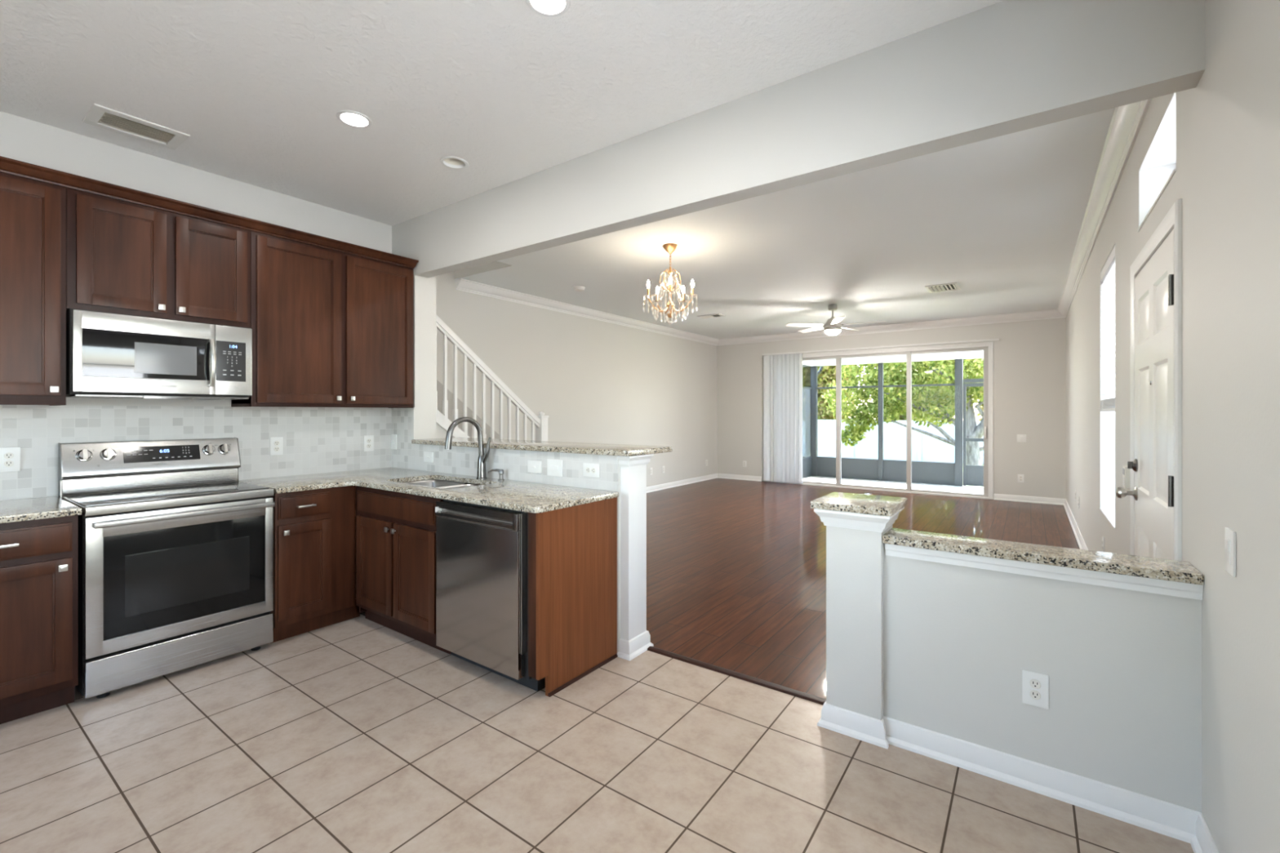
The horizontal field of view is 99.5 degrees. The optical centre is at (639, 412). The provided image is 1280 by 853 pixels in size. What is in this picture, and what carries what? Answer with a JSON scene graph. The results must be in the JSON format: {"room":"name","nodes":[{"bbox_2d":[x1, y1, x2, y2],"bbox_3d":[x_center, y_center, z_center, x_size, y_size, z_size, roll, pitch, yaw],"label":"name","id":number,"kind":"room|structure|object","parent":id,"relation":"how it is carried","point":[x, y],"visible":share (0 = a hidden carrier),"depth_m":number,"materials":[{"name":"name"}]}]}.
{"room":"kitchen","nodes":[
{"label":"kitchen","id":0,"kind":"room"},
{"bbox_2d":[0,111,511,500],"bbox_3d":[-3.601,-1.300,3.181,1.249,5.500,6.790,0,0,36],"label":"wall","id":1,"kind":"structure","parent":0,"point":[21,139],"depth_m":3.24,"materials":[{"name":"paint"}]},
{"bbox_2d":[0,172,66,405],"bbox_3d":[-3.108,-0.569,2.468,0.366,1.064,0.646,0,0,36],"label":"upper cabinet","id":2,"kind":"object","parent":1,"relation":"attached to","point":[33,213],"visible":1,"depth_m":2.55,"materials":[{"name":"brown wood"}]},
{"bbox_2d":[0,155,418,268],"bbox_3d":[-2.565,-1.131,3.218,0.374,0.057,2.498,0,0,36],"label":"crown molding","id":3,"kind":"structure","parent":2,"relation":"on","point":[7,166],"depth_m":2.99,"materials":[{"name":"brown wood"}]},
{"bbox_2d":[66,187,250,328],"bbox_3d":[-2.694,-0.807,3.046,0.366,0.590,0.772,0,0,36],"label":"upper cabinet","id":4,"kind":"object","parent":1,"relation":"attached to","point":[122,257],"visible":0.98,"depth_m":2.90,"materials":[{"name":"brown wood"}]},
{"bbox_2d":[66,308,252,399],"bbox_3d":[-2.662,-0.292,3.021,0.445,0.437,0.752,0,0,36],"label":"microwave","id":5,"kind":"object","parent":4,"relation":"attached to","point":[109,355],"visible":0.99,"depth_m":2.87,"materials":[{"name":"silver metal"}]},
{"bbox_2d":[0,404,391,500],"bbox_3d":[-2.947,0.199,3.015,0.008,0.475,3.283,0,0,36],"label":"backsplash","id":6,"kind":"structure","parent":1,"relation":"attached to","point":[317,440],"depth_m":3.41,"materials":[{"name":"tile"}]},
{"bbox_2d":[0,447,20,472],"bbox_3d":[-3.156,0.235,2.708,0.009,0.121,0.077,0,0,36],"label":"wall outlet","id":7,"kind":"object","parent":6,"relation":"attached to","point":[10,457],"visible":1,"depth_m":2.71,"materials":[{"name":"white plastic"}]},
{"bbox_2d":[4,452,13,458],"bbox_3d":[-3.154,0.215,2.707,0.003,0.033,0.033,0,0,36],"label":"socket","id":8,"kind":"object","parent":7,"relation":"attached to","point":[6,455],"depth_m":2.71,"materials":[{"name":"white plastic"}]},
{"bbox_2d":[4,460,13,466],"bbox_3d":[-3.154,0.255,2.707,0.003,0.033,0.033,0,0,36],"label":"socket","id":9,"kind":"object","parent":7,"relation":"attached to","point":[6,463],"depth_m":2.71,"materials":[{"name":"grey plastic"}]},
{"bbox_2d":[270,436,283,455],"bbox_3d":[-2.464,0.227,3.674,0.009,0.121,0.077,0,0,36],"label":"wall outlet","id":10,"kind":"object","parent":6,"relation":"attached to","point":[276,443],"visible":1,"depth_m":3.67,"materials":[{"name":"white plastic"}]},
{"bbox_2d":[274,440,279,445],"bbox_3d":[-2.462,0.207,3.672,0.003,0.033,0.033,0,0,36],"label":"socket","id":11,"kind":"object","parent":10,"relation":"attached to","point":[276,442],"depth_m":3.67,"materials":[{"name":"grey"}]},
{"bbox_2d":[274,446,279,451],"bbox_3d":[-2.462,0.246,3.672,0.003,0.033,0.033,0,0,36],"label":"socket","id":12,"kind":"object","parent":10,"relation":"attached to","point":[276,448],"depth_m":3.67,"materials":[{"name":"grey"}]},
{"bbox_2d":[364,435,373,451],"bbox_3d":[-2.095,0.237,4.187,0.009,0.121,0.077,0,0,36],"label":"wall outlet","id":13,"kind":"object","parent":6,"relation":"attached to","point":[368,440],"visible":1,"depth_m":4.18,"materials":[{"name":"white plastic"}]},
{"bbox_2d":[231,231,413,408],"bbox_3d":[-2.157,-0.569,3.793,0.366,1.064,1.064,0,0,36],"label":"upper cabinet","id":14,"kind":"object","parent":1,"relation":"attached to","point":[331,328],"visible":0.98,"depth_m":3.62,"materials":[{"name":"brown wood"}]},
{"bbox_2d":[435,422,453,438],"bbox_3d":[-1.493,0.614,5.229,0.054,1.472,1.625,0,0,36],"label":"wall","id":15,"kind":"structure","parent":0,"point":[441,433],"depth_m":4.80,"materials":[{"name":"paint"}]},
{"bbox_2d":[0,0,1004,226],"bbox_3d":[-1.637,-1.500,0.793,4.968,0.001,5.600,0,0,36],"label":"ceiling","id":16,"kind":"structure","parent":0,"point":[512,91],"depth_m":2.39,"materials":[{"name":"paint"}]},
{"bbox_2d":[82,103,190,150],"bbox_3d":[-2.647,-1.524,2.854,0.270,0.063,0.370,0,0,36],"label":"ceiling vent","id":17,"kind":"object","parent":16,"relation":"in","point":[95,114],"visible":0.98,"depth_m":2.84,"materials":[{"name":"white metal"}]},
{"bbox_2d":[336,110,372,128],"bbox_3d":[-1.460,-1.506,2.768,0.164,0.021,0.164,0,0,36],"label":"recessed light","id":18,"kind":"object","parent":16,"relation":"in","point":[352,118],"visible":1,"depth_m":2.77,"materials":[{"name":"white plastic"}]},
{"bbox_2d":[440,155,468,168],"bbox_3d":[-1.115,-1.552,3.249,0.164,0.115,0.164,0,0,36],"label":"recessed light","id":19,"kind":"object","parent":16,"relation":"in","point":[454,162],"visible":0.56,"depth_m":3.29,"materials":[{"name":"white plastic"}]},
{"bbox_2d":[524,0,570,17],"bbox_3d":[-0.335,-1.506,1.970,0.164,0.021,0.164,0,0,36],"label":"recessed light","id":20,"kind":"object","parent":16,"relation":"in","point":[548,8],"visible":1,"depth_m":2.01,"materials":[{"name":"white plastic"}]},
{"bbox_2d":[414,0,1204,278],"bbox_3d":[0.039,-1.279,2.963,4.277,0.442,0.114,0,0,36],"label":"beam","id":21,"kind":"structure","parent":16,"relation":"attached to","point":[1006,67],"depth_m":2.26,"materials":[{"name":"paint"}]},
{"bbox_2d":[391,217,620,652],"bbox_3d":[-1.002,-0.075,3.755,2.306,2.850,0.187,0,0,36],"label":"wall","id":22,"kind":"structure","parent":0,"point":[403,233],"depth_m":4.22,"materials":[{"name":"paint"}]},
{"bbox_2d":[391,407,617,491],"bbox_3d":[-1.057,0.199,3.675,2.293,0.475,0.008,0,0,36],"label":"backsplash","id":23,"kind":"structure","parent":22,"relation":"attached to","point":[463,460],"depth_m":3.58,"materials":[{"name":"tile"}]},
{"bbox_2d":[391,434,396,449],"bbox_3d":[-1.961,0.232,4.308,0.075,0.118,0.016,0,0,36],"label":"light switch","id":24,"kind":"object","parent":23,"relation":"attached to","point":[393,437],"visible":1,"depth_m":4.31,"materials":[{"name":"white plastic"}]},
{"bbox_2d":[423,451,433,462],"bbox_3d":[-1.579,0.330,4.034,0.118,0.075,0.016,0,0,36],"label":"light switch","id":25,"kind":"object","parent":23,"relation":"attached to","point":[428,456],"visible":1,"depth_m":4.03,"materials":[{"name":"white plastic"}]},
{"bbox_2d":[527,460,541,473],"bbox_3d":[-0.661,0.338,3.375,0.118,0.075,0.016,0,0,36],"label":"light switch","id":26,"kind":"object","parent":23,"relation":"attached to","point":[533,466],"visible":1,"depth_m":3.38,"materials":[{"name":"white plastic"}]},
{"bbox_2d":[546,459,562,476],"bbox_3d":[-0.517,0.334,3.275,0.125,0.100,0.011,0,0,36],"label":"light switch","id":27,"kind":"object","parent":23,"relation":"attached to","point":[554,467],"visible":1,"depth_m":3.27,"materials":[{"name":"white plastic"}]},
{"bbox_2d":[582,462,599,477],"bbox_3d":[-0.281,0.330,3.107,0.121,0.077,0.009,0,0,36],"label":"wall outlet","id":28,"kind":"object","parent":23,"relation":"attached to","point":[588,469],"visible":1,"depth_m":3.10,"materials":[{"name":"white plastic"}]},
{"bbox_2d":[591,467,595,473],"bbox_3d":[-0.267,0.330,3.094,0.033,0.033,0.003,0,0,36],"label":"socket","id":29,"kind":"object","parent":28,"relation":"attached to","point":[593,469],"depth_m":3.09,"materials":[{"name":"grey plastic"}]},
{"bbox_2d":[411,437,672,456],"bbox_3d":[-0.774,0.221,3.717,2.076,0.032,0.444,0,0,36],"label":"bar","id":30,"kind":"object","parent":22,"relation":"attached to","point":[620,450],"visible":1,"depth_m":3.41,"materials":[{"name":"stone"}]},
{"bbox_2d":[616,453,653,466],"bbox_3d":[-0.025,0.268,3.067,0.092,0.060,0.230,0,0,36],"label":"trim","id":31,"kind":"structure","parent":22,"relation":"attached to","point":[625,461],"depth_m":3.01,"materials":[{"name":"white wood"}]},
{"bbox_2d":[617,630,653,661],"bbox_3d":[-0.818,1.304,3.636,2.042,0.092,0.230,0,0,36],"label":"baseboard","id":32,"kind":"structure","parent":22,"relation":"attached to","point":[631,649],"depth_m":3.01,"materials":[{"name":"white wood"}]},
{"bbox_2d":[435,271,716,487],"bbox_3d":[-2.123,-1.250,6.183,0.150,5.400,12.790,0,0,36],"label":"wall","id":33,"kind":"structure","parent":0,"point":[596,381],"depth_m":7.98,"materials":[{"name":"paint"}]},
{"bbox_2d":[436,379,503,439],"bbox_3d":[-2.147,-0.009,5.991,0.034,2.318,2.450,0,0,36],"label":"wall band","id":34,"kind":"object","parent":33,"relation":"attached to","point":[439,386],"depth_m":6.11,"materials":[{"name":"grey paint"}]},
{"bbox_2d":[455,278,719,346],"bbox_3d":[-0.203,-1.444,8.645,0.098,0.112,6.310,0,0,36],"label":"crown molding","id":35,"kind":"structure","parent":33,"relation":"attached to","point":[463,285],"depth_m":7.53,"materials":[{"name":"white wood"}]},
{"bbox_2d":[646,473,717,493],"bbox_3d":[-0.068,1.304,8.893,0.030,0.092,5.750,0,0,36],"label":"baseboard","id":36,"kind":"structure","parent":33,"relation":"attached to","point":[665,486],"depth_m":10.02,"materials":[{"name":"white wood"}]},
{"bbox_2d":[0,611,1194,852],"bbox_3d":[-1.633,1.410,0.823,4.997,0.120,5.652,0,0,36],"label":"floor","id":37,"kind":"structure","parent":0,"point":[357,735],"depth_m":2.03,"materials":[{"name":"tile"}]},
{"bbox_2d":[0,515,78,724],"bbox_3d":[-3.024,0.908,2.334,0.644,0.883,0.766,0,0,36],"label":"base cabinet","id":38,"kind":"object","parent":37,"relation":"on","point":[39,557],"visible":0.99,"depth_m":2.38,"materials":[{"name":"brown wood"}]},
{"bbox_2d":[0,496,81,523],"bbox_3d":[-3.036,0.451,2.336,0.637,0.030,0.794,0,0,36],"label":"countertop","id":39,"kind":"structure","parent":38,"relation":"on","point":[48,507],"depth_m":2.45,"materials":[{"name":"stone"}]},
{"bbox_2d":[57,437,275,698],"bbox_3d":[-2.560,0.754,2.970,0.664,1.192,0.780,0,0,36],"label":"range","id":40,"kind":"object","parent":37,"relation":"on","point":[175,552],"visible":1,"depth_m":2.82,"materials":[{"name":"silver metal"}]},
{"bbox_2d":[65,481,268,506],"bbox_3d":[-2.565,0.439,2.974,0.484,0.012,0.752,0,0,36],"label":"cooktop","id":41,"kind":"object","parent":40,"relation":"in","point":[90,498],"depth_m":2.94,"materials":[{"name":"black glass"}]},
{"bbox_2d":[270,485,359,643],"bbox_3d":[-2.183,0.908,3.506,0.644,0.883,0.519,0,0,36],"label":"base cabinet","id":42,"kind":"object","parent":37,"relation":"on","point":[314,531],"visible":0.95,"depth_m":3.30,"materials":[{"name":"brown wood"}]},
{"bbox_2d":[355,479,479,653],"bbox_3d":[-1.311,0.908,3.466,0.914,0.883,0.634,0,0,36],"label":"base cabinet","id":43,"kind":"object","parent":37,"relation":"on","point":[396,531],"visible":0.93,"depth_m":3.20,"materials":[{"name":"brown wood"}]},
{"bbox_2d":[239,466,618,513],"bbox_3d":[-1.360,0.451,3.238,2.308,0.030,1.052,0,0,36],"label":"countertop","id":44,"kind":"structure","parent":43,"relation":"on","point":[518,495],"depth_m":3.18,"materials":[{"name":"stone"}]},
{"bbox_2d":[402,480,479,488],"bbox_3d":[-1.267,0.559,3.448,0.740,0.181,0.395,0,0,36],"label":"sink","id":45,"kind":"object","parent":44,"relation":"in","point":[434,483],"visible":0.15,"depth_m":3.70,"materials":[{"name":"metal"}]},
{"bbox_2d":[444,417,491,479],"bbox_3d":[-1.124,0.231,3.516,0.290,0.408,0.105,0,0,-32],"label":"faucet","id":46,"kind":"object","parent":44,"relation":"on","point":[482,457],"visible":1,"depth_m":3.56,"materials":[{"name":"silver metal"}]},
{"bbox_2d":[488,469,504,480],"bbox_3d":[-0.920,0.399,3.478,0.106,0.073,0.040,0,0,-44],"label":"soap dispenser","id":47,"kind":"object","parent":44,"relation":"on","point":[500,471],"visible":1,"depth_m":3.49,"materials":[{"name":"silver metal"}]},
{"bbox_2d":[435,499,545,691],"bbox_3d":[-0.658,0.912,2.990,0.690,0.876,0.608,0,0,36],"label":"dishwasher","id":48,"kind":"object","parent":37,"relation":"on","point":[482,551],"visible":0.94,"depth_m":2.71,"materials":[{"name":"silver metal"}]},
{"bbox_2d":[528,497,617,697],"bbox_3d":[-0.324,0.908,2.787,0.083,0.883,0.593,0,0,36],"label":"end panel","id":49,"kind":"object","parent":37,"relation":"on","point":[572,551],"visible":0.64,"depth_m":2.72,"materials":[{"name":"brown wood"}]},
{"bbox_2d":[620,464,646,640],"bbox_3d":[-0.038,0.794,3.076,0.062,1.112,0.170,0,0,36],"label":"post","id":50,"kind":"object","parent":37,"relation":"on","point":[633,478],"visible":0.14,"depth_m":3.02,"materials":[{"name":"white paint"}]},
{"bbox_2d":[826,524,892,719],"bbox_3d":[0.963,0.882,2.374,0.223,0.935,0.230,0,0,36],"label":"pillar","id":51,"kind":"structure","parent":37,"relation":"on","point":[854,557],"depth_m":2.28,"materials":[{"name":"paint"}]},
{"bbox_2d":[810,491,907,516],"bbox_3d":[0.972,0.399,2.394,0.327,0.032,0.347,0,0,36],"label":"cap","id":52,"kind":"object","parent":51,"relation":"on","point":[882,505],"visible":1,"depth_m":2.31,"materials":[{"name":"stone"}]},
{"bbox_2d":[813,506,904,532],"bbox_3d":[0.963,0.452,2.374,0.303,0.073,0.310,0,0,36],"label":"trim","id":53,"kind":"structure","parent":51,"relation":"attached to","point":[878,523],"depth_m":2.26,"materials":[{"name":"white wood"}]},
{"bbox_2d":[454,107,1115,339],"bbox_3d":[1.773,-1.500,6.513,6.097,0.001,7.710,0,0,36],"label":"ceiling","id":54,"kind":"structure","parent":0,"point":[999,218],"depth_m":5.00,"materials":[{"name":"white paint"}]},
{"bbox_2d":[573,285,585,291],"bbox_3d":[-0.728,-1.478,6.477,0.140,0.043,0.140,0,0,36],"label":"smoke detector","id":55,"kind":"object","parent":54,"relation":"attached to","point":[577,288],"visible":1,"depth_m":6.43,"materials":[{"name":"white plastic"}]},
{"bbox_2d":[646,243,693,318],"bbox_3d":[0.286,-1.145,4.873,0.495,0.708,0.473,0,0,36],"label":"chandelier","id":56,"kind":"object","parent":54,"relation":"hanging from","point":[670,248],"visible":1,"depth_m":4.84,"materials":[{"name":"gold metal"}]},
{"bbox_2d":[697,313,725,318],"bbox_3d":[1.102,-1.490,8.379,0.380,0.020,0.220,0,0,36],"label":"ceiling vent","id":57,"kind":"object","parent":54,"relation":"in","point":[716,315],"visible":1,"depth_m":8.36,"materials":[{"name":"white plastic"}]},
{"bbox_2d":[785,304,885,335],"bbox_3d":[2.719,-1.290,7.528,1.267,0.418,1.282,0,0,36],"label":"ceiling fan","id":58,"kind":"object","parent":54,"relation":"hanging from","point":[833,326],"visible":1,"depth_m":7.48,"materials":[{"name":"silver metal"}]},
{"bbox_2d":[924,282,960,293],"bbox_3d":[3.625,-1.490,6.482,0.330,0.020,0.400,0,0,36],"label":"ceiling vent","id":59,"kind":"object","parent":54,"relation":"in","point":[953,286],"visible":1,"depth_m":6.46,"materials":[{"name":"white plastic"}]},
{"bbox_2d":[646,478,1079,698],"bbox_3d":[1.774,1.411,6.556,6.147,0.118,7.638,0,0,36],"label":"floor","id":60,"kind":"structure","parent":0,"point":[736,569],"depth_m":5.07,"materials":[{"name":"brown wood"}]},
{"bbox_2d":[647,645,826,704],"bbox_3d":[0.468,1.345,2.805,1.100,0.014,0.053,0,0,36],"label":"threshold","id":61,"kind":"object","parent":60,"relation":"on","point":[783,689],"visible":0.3,"depth_m":2.76,"materials":[{"name":"brown wood"}]},
{"bbox_3d":[-2.433,0.020,4.794,0.964,2.660,3.549,0,0,36],"label":"staircase","id":62,"kind":"structure","parent":60,"relation":"on","visible":0},
{"bbox_2d":[435,314,549,440],"bbox_3d":[-1.490,0.149,5.213,0.110,2.401,1.602,0,0,36],"label":"stair railing","id":63,"kind":"object","parent":62,"relation":"attached to","point":[540,421],"visible":0.44,"depth_m":5.11,"materials":[{"name":"white wood"}]},
{"bbox_2d":[716,317,1066,498],"bbox_3d":[3.946,-0.075,9.625,5.697,2.850,0.120,0,0,36],"label":"wall","id":64,"kind":"structure","parent":0,"point":[1029,357],"depth_m":8.36,"materials":[{"name":"paint"}]},
{"bbox_2d":[742,460,746,466],"bbox_3d":[2.101,1.025,10.869,0.077,0.121,0.009,0,0,36],"label":"wall outlet","id":65,"kind":"object","parent":64,"relation":"attached to","point":[744,461],"visible":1,"depth_m":10.87,"materials":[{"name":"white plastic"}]},
{"bbox_2d":[761,341,993,499],"bbox_3d":[3.983,0.122,9.589,3.814,2.459,0.125,0,0,36],"label":"door","id":66,"kind":"structure","parent":64,"relation":"in","point":[988,348],"depth_m":9.14,"materials":[{"name":"white"}]},
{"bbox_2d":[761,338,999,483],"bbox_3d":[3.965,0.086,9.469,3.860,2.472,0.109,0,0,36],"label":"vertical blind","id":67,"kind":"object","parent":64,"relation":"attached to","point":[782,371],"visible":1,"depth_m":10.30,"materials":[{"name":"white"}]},
{"bbox_2d":[717,310,1064,346],"bbox_3d":[3.882,-1.444,9.536,5.697,0.112,0.098,0,0,36],"label":"crown molding","id":68,"kind":"structure","parent":64,"relation":"attached to","point":[1050,314],"depth_m":9.06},
{"bbox_2d":[717,473,1065,505],"bbox_3d":[3.902,1.304,9.564,5.697,0.092,0.030,0,0,36],"label":"baseboard","id":69,"kind":"structure","parent":64,"relation":"attached to","point":[997,496],"depth_m":8.27,"materials":[{"name":"white wood"}]},
{"bbox_2d":[802,350,983,366],"bbox_3d":[5.615,-1.248,9.891,6.400,0.405,2.260,0,0,36],"label":"roof","id":70,"kind":"structure","parent":64,"relation":"attached to","point":[966,354],"depth_m":11.12,"materials":[{"name":"white"}]},
{"bbox_2d":[817,366,823,376],"bbox_3d":[4.076,0.170,12.325,0.216,2.760,0.072,0,0,36],"label":"downspout","id":71,"kind":"object","parent":70,"relation":"attached to","point":[820,370],"visible":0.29,"depth_m":12.28,"materials":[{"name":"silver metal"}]},
{"bbox_2d":[1017,474,1023,482],"bbox_3d":[5.783,0.998,8.226,0.077,0.121,0.009,0,0,36],"label":"wall outlet","id":72,"kind":"object","parent":64,"relation":"attached to","point":[1020,477],"visible":1,"depth_m":8.22,"materials":[{"name":"white plastic"}]},
{"bbox_2d":[1017,434,1026,442],"bbox_3d":[5.791,0.390,8.220,0.115,0.118,0.011,0,0,36],"label":"light switch","id":73,"kind":"object","parent":64,"relation":"attached to","point":[1020,437],"visible":1,"depth_m":8.22,"materials":[{"name":"white plastic"}]},
{"bbox_2d":[883,543,1201,812],"bbox_3d":[1.419,0.943,2.031,0.947,0.815,0.125,0,0,36],"label":"wall","id":74,"kind":"structure","parent":0,"point":[1123,667],"depth_m":1.92,"materials":[{"name":"paint"}]},
{"bbox_2d":[817,701,1200,843],"bbox_3d":[1.321,1.304,2.099,1.185,0.092,0.260,0,0,36],"label":"baseboard","id":75,"kind":"structure","parent":74,"relation":"attached to","point":[1175,821],"depth_m":1.96,"materials":[{"name":"white wood"}]},
{"bbox_2d":[1022,669,1048,709],"bbox_3d":[1.421,0.994,1.947,0.077,0.121,0.009,0,0,36],"label":"wall outlet","id":76,"kind":"object","parent":74,"relation":"attached to","point":[1035,686],"visible":1,"depth_m":1.94,"materials":[{"name":"white plastic"}]},
{"bbox_2d":[1029,679,1040,688],"bbox_3d":[1.419,0.975,1.945,0.033,0.033,0.003,0,0,36],"label":"socket","id":77,"kind":"object","parent":76,"relation":"attached to","point":[1033,683],"depth_m":1.94,"materials":[{"name":"white plastic"}]},
{"bbox_2d":[1029,689,1040,699],"bbox_3d":[1.419,1.014,1.945,0.033,0.033,0.003,0,0,36],"label":"socket","id":78,"kind":"object","parent":76,"relation":"attached to","point":[1033,694],"depth_m":1.94,"materials":[{"name":"white plastic"}]},
{"bbox_2d":[882,528,1204,585],"bbox_3d":[1.422,0.518,2.021,0.928,0.032,0.187,0,0,36],"label":"ledge","id":79,"kind":"object","parent":74,"relation":"on","point":[1183,571],"visible":1,"depth_m":1.94,"materials":[{"name":"stone"}]},
{"bbox_2d":[884,543,1203,599],"bbox_3d":[1.385,0.561,1.963,0.920,0.053,0.025,0,0,36],"label":"trim","id":80,"kind":"structure","parent":74,"relation":"attached to","point":[1187,590],"depth_m":1.90,"materials":[{"name":"white wood"}]},
{"bbox_2d":[1066,0,1279,852],"bbox_3d":[2.580,-0.075,2.623,0.250,2.850,13.090,0,0,36],"label":"wall","id":81,"kind":"structure","parent":0,"point":[1226,178],"depth_m":1.51,"materials":[{"name":"paint"}]},
{"bbox_2d":[1102,536,1104,551],"bbox_3d":[3.352,0.960,3.921,0.009,0.121,0.077,0,0,36],"label":"wall outlet","id":82,"kind":"object","parent":81,"relation":"attached to","point":[1103,537],"visible":0.92,"depth_m":3.90,"materials":[{"name":"white plastic"}]},
{"bbox_2d":[1057,98,1151,317],"bbox_3d":[3.977,-1.444,4.868,0.098,0.112,7.573,0,0,36],"label":"crown molding","id":83,"kind":"structure","parent":81,"relation":"attached to","point":[1126,121],"depth_m":3.38,"materials":[{"name":"white wood"}]},
{"bbox_2d":[1099,244,1115,528],"bbox_3d":[3.339,-0.168,3.701,0.234,1.805,0.883,0,0,36],"label":"window","id":84,"kind":"structure","parent":81,"relation":"in","point":[1107,508],"depth_m":4.10,"materials":[{"name":"white"}]},
{"bbox_2d":[1100,245,1115,411],"bbox_3d":[3.272,-0.537,3.748,0.060,1.054,0.871,0,0,36],"label":"window blind","id":85,"kind":"object","parent":84,"relation":"attached to","point":[1108,273],"visible":0.56,"depth_m":3.80,"materials":[{"name":"white"}]},
{"bbox_2d":[1122,466,1129,488],"bbox_3d":[2.628,0.347,2.926,0.026,0.115,0.090,0,0,36],"label":"light switch","id":86,"kind":"object","parent":81,"relation":"attached to","point":[1126,472],"visible":0.89,"depth_m":2.89,"materials":[{"name":"white plastic"}]},
{"bbox_2d":[1063,498,1218,852],"bbox_3d":[2.431,1.304,2.655,0.030,0.092,12.970,0,0,36],"label":"baseboard","id":87,"kind":"structure","parent":81,"relation":"attached to","point":[1202,842],"depth_m":1.67,"materials":[{"name":"white wood"}]},
{"bbox_2d":[1115,198,1182,560],"bbox_3d":[2.305,0.294,2.314,0.337,2.111,1.075,0,0,36],"label":"door","id":88,"kind":"structure","parent":81,"relation":"in","point":[1154,464],"depth_m":2.27,"materials":[{"name":"white wood"}]},
{"bbox_2d":[1137,92,1176,231],"bbox_3d":[2.315,-1.045,2.274,0.234,0.306,0.836,0,0,36],"label":"window","id":89,"kind":"structure","parent":81,"relation":"in","point":[1157,168],"depth_m":2.56,"materials":[{"name":"white glass"}]},
{"bbox_2d":[1224,527,1235,577],"bbox_3d":[1.580,0.372,1.453,0.011,0.118,0.075,0,0,36],"label":"light switch","id":90,"kind":"object","parent":81,"relation":"attached to","point":[1230,535],"visible":1,"depth_m":1.44,"materials":[{"name":"white plastic"}]},
{"label":"outside","id":91,"kind":"structure","parent":0,"visible":0},
{"bbox_3d":[18.533,1.745,31.491,80.000,0.410,48.200,0,0,36],"label":"ground","id":92,"kind":"structure","parent":91,"visible":0},
{"bbox_2d":[817,364,856,419],"bbox_3d":[8.253,-1.230,25.425,3.561,6.460,3.132,0,0,-33],"label":"tree","id":93,"kind":"object","parent":92,"relation":"on","point":[828,374],"visible":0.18,"depth_m":24.45,"materials":[{"name":"green plant"}]},
{"bbox_2d":[844,364,865,418],"bbox_3d":[10.476,-2.952,30.758,4.606,9.904,4.276,0,0,-34],"label":"tree","id":94,"kind":"object","parent":92,"relation":"on","point":[854,365],"visible":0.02,"depth_m":30.07,"materials":[{"name":"green plant"}]},
{"bbox_2d":[817,418,983,464],"bbox_3d":[10.385,1.065,20.241,24.000,1.670,0.140,0,0,36],"label":"vinyl fence","id":95,"kind":"object","parent":92,"relation":"on","point":[925,447],"visible":0.06,"depth_m":20.69,"materials":[{"name":"grey plastic"}]},
{"bbox_2d":[821,358,983,465],"bbox_3d":[7.244,-0.427,13.857,4.851,4.453,2.508,0,0,36],"label":"shade tree","id":96,"kind":"object","parent":92,"relation":"on","point":[922,397],"visible":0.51,"depth_m":13.55,"materials":[{"name":"green plant"}]},
{"bbox_2d":[864,360,950,420],"bbox_3d":[11.352,-1.436,23.218,3.540,6.872,3.135,0,0,-36],"label":"tree","id":97,"kind":"object","parent":92,"relation":"on","point":[902,417],"visible":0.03,"depth_m":22.68,"materials":[{"name":"green plant"}]},
{"bbox_2d":[967,362,983,421],"bbox_3d":[14.482,-1.444,21.003,3.615,6.887,3.189,0,0,-31],"label":"tree","id":98,"kind":"object","parent":92,"relation":"on","point":[976,397],"visible":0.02,"depth_m":21.56,"materials":[{"name":"green plant"}]},
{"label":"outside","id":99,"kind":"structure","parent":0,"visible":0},
{"bbox_2d":[802,475,983,494],"bbox_3d":[5.572,1.475,9.830,6.200,0.100,2.110,0,0,36],"label":"patio slab","id":100,"kind":"object","parent":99,"point":[964,489],"visible":0.14,"depth_m":10.64,"materials":[{"name":"concrete"}]},
{"bbox_2d":[802,358,963,486],"bbox_3d":[5.640,0.191,9.754,5.800,2.469,2.045,0,0,36],"label":"screen enclosure","id":101,"kind":"object","parent":100,"relation":"on","point":[879,469],"visible":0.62,"depth_m":11.35,"materials":[{"name":"grey metal"}]},
{"bbox_2d":[963,378,983,486],"bbox_3d":[6.683,0.383,10.208,1.021,2.065,0.040,0,0,36],"label":"screen door","id":102,"kind":"structure","parent":101,"relation":"attached to","point":[973,475],"depth_m":10.43,"materials":[{"name":"grey metal"}]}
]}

